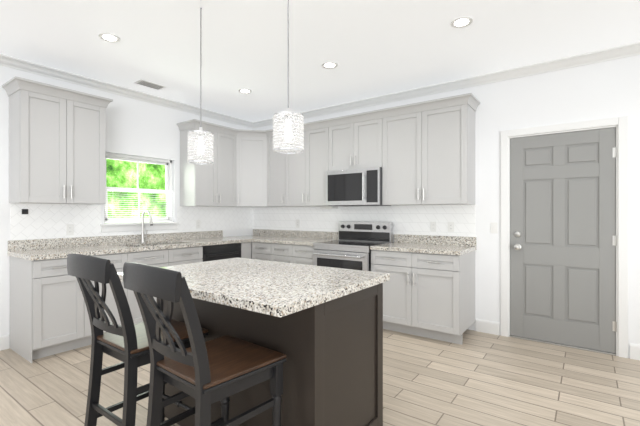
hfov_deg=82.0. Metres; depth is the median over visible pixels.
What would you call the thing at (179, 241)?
countertop
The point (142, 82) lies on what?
ceiling vent
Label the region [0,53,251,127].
crown molding
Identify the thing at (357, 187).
microwave
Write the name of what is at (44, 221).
tile backsplash
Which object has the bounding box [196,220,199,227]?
electrical outlet plate
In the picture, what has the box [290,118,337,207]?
upper cabinet
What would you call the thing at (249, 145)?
upper cabinet
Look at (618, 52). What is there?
crown molding
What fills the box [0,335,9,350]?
baseboard
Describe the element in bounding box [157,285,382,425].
kitchen island
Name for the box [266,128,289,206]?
upper cabinet
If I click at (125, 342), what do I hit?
bar stool
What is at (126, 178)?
backdrop
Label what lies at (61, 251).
countertop
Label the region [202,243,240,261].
dishwasher
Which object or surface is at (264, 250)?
base cabinet
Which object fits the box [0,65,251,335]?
wall
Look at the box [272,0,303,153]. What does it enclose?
pendant light
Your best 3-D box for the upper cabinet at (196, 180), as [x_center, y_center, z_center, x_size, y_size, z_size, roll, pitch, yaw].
[-1.620,-0.642,4.997,0.338,1.097,0.410,0,0,36]
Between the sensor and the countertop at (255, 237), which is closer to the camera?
the sensor
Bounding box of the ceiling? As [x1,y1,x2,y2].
[0,0,639,121]
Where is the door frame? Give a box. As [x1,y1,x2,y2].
[501,116,627,357]
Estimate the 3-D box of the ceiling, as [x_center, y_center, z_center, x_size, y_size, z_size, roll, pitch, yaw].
[-0.123,-1.513,1.226,7.500,0.100,6.900,0,0,36]
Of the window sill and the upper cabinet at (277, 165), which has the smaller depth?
the window sill
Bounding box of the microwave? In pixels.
[326,167,391,206]
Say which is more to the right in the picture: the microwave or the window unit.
the microwave
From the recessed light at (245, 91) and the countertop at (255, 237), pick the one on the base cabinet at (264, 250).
the countertop at (255, 237)
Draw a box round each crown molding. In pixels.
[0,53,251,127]
[252,42,639,128]
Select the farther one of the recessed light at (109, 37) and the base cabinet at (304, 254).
the base cabinet at (304, 254)
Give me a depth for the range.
4.38 m
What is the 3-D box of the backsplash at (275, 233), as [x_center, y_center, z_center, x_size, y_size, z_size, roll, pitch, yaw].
[-0.393,0.311,5.485,1.706,0.100,0.021,0,0,36]
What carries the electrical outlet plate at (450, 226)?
attached to the tile backsplash at (406, 219)
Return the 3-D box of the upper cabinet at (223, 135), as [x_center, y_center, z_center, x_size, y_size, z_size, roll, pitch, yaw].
[-1.423,-0.642,5.238,0.375,1.097,0.452,0,0,36]
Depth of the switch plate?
3.87 m
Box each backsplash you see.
[8,230,223,265]
[10,203,253,240]
[253,230,337,237]
[254,204,474,241]
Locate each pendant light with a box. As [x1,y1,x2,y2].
[187,0,213,164]
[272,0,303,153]
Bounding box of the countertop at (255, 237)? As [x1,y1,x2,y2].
[236,234,337,245]
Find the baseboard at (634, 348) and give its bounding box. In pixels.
[630,344,639,359]
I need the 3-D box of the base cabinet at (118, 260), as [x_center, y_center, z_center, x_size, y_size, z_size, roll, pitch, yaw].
[-2.333,0.839,3.777,0.618,0.876,0.519,0,0,36]
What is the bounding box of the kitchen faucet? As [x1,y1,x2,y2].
[140,210,153,242]
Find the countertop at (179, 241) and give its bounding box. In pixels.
[168,238,251,245]
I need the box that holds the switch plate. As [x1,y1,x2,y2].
[490,222,497,232]
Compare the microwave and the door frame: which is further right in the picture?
the door frame
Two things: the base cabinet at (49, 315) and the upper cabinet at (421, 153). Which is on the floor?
the base cabinet at (49, 315)
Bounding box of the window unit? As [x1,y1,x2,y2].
[104,153,172,222]
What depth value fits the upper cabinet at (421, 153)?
3.95 m
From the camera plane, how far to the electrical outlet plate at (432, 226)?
4.25 m
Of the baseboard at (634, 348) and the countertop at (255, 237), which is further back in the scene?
the countertop at (255, 237)
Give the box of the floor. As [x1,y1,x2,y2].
[0,329,639,425]
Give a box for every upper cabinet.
[6,77,105,203]
[178,120,213,206]
[214,124,233,206]
[234,129,265,206]
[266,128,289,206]
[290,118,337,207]
[334,109,381,170]
[382,93,477,204]
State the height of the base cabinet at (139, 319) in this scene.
0.660 m
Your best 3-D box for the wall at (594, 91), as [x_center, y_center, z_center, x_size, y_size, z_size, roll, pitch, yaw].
[1.861,-0.093,3.957,7.500,2.740,0.150,0,0,36]
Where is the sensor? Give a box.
[22,209,27,213]
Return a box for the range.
[313,221,392,270]
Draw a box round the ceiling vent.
[133,79,165,89]
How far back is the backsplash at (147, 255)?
4.10 m
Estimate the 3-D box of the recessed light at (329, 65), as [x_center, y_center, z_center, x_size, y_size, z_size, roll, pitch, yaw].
[0.097,-1.458,3.638,0.164,0.008,0.164,0,0,36]
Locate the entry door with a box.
[510,127,616,352]
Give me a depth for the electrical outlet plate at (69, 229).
3.88 m
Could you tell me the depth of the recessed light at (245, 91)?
4.42 m
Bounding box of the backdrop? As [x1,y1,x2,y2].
[104,159,166,223]
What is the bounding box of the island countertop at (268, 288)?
[118,257,389,316]
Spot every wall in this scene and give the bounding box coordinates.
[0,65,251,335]
[252,55,639,357]
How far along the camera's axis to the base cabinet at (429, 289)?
3.74 m
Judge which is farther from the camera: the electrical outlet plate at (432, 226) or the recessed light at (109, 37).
the electrical outlet plate at (432, 226)
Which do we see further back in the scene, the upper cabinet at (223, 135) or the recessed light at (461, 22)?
the upper cabinet at (223, 135)
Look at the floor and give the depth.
2.72 m
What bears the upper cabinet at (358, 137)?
attached to the wall at (594, 91)
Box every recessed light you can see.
[98,33,120,42]
[238,89,251,93]
[322,62,337,68]
[450,17,472,27]
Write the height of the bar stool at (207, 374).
1.090 m
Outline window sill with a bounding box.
[100,222,178,231]
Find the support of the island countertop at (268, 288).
on the kitchen island
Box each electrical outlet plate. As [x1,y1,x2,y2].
[66,224,73,234]
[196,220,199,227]
[296,220,299,227]
[430,222,435,231]
[448,222,453,231]
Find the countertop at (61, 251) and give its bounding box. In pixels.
[8,246,135,261]
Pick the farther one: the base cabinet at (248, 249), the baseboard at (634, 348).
the base cabinet at (248, 249)
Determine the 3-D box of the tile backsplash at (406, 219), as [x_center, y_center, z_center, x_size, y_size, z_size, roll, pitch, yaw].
[0.295,0.142,5.000,3.437,0.470,0.002,0,0,36]
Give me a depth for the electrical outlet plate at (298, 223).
5.44 m
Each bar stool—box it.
[67,253,207,425]
[123,262,285,425]
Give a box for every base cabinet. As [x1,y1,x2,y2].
[10,254,91,362]
[92,254,135,331]
[136,262,197,323]
[228,242,255,258]
[256,242,275,260]
[276,242,295,263]
[296,246,313,264]
[370,234,476,344]
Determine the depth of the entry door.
3.52 m
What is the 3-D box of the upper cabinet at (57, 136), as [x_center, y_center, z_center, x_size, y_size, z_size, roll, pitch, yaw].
[-2.590,-0.642,3.663,0.338,1.097,0.716,0,0,36]
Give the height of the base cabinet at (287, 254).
0.876 m
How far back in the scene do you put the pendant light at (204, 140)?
2.40 m
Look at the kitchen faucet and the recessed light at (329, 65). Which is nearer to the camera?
the recessed light at (329, 65)

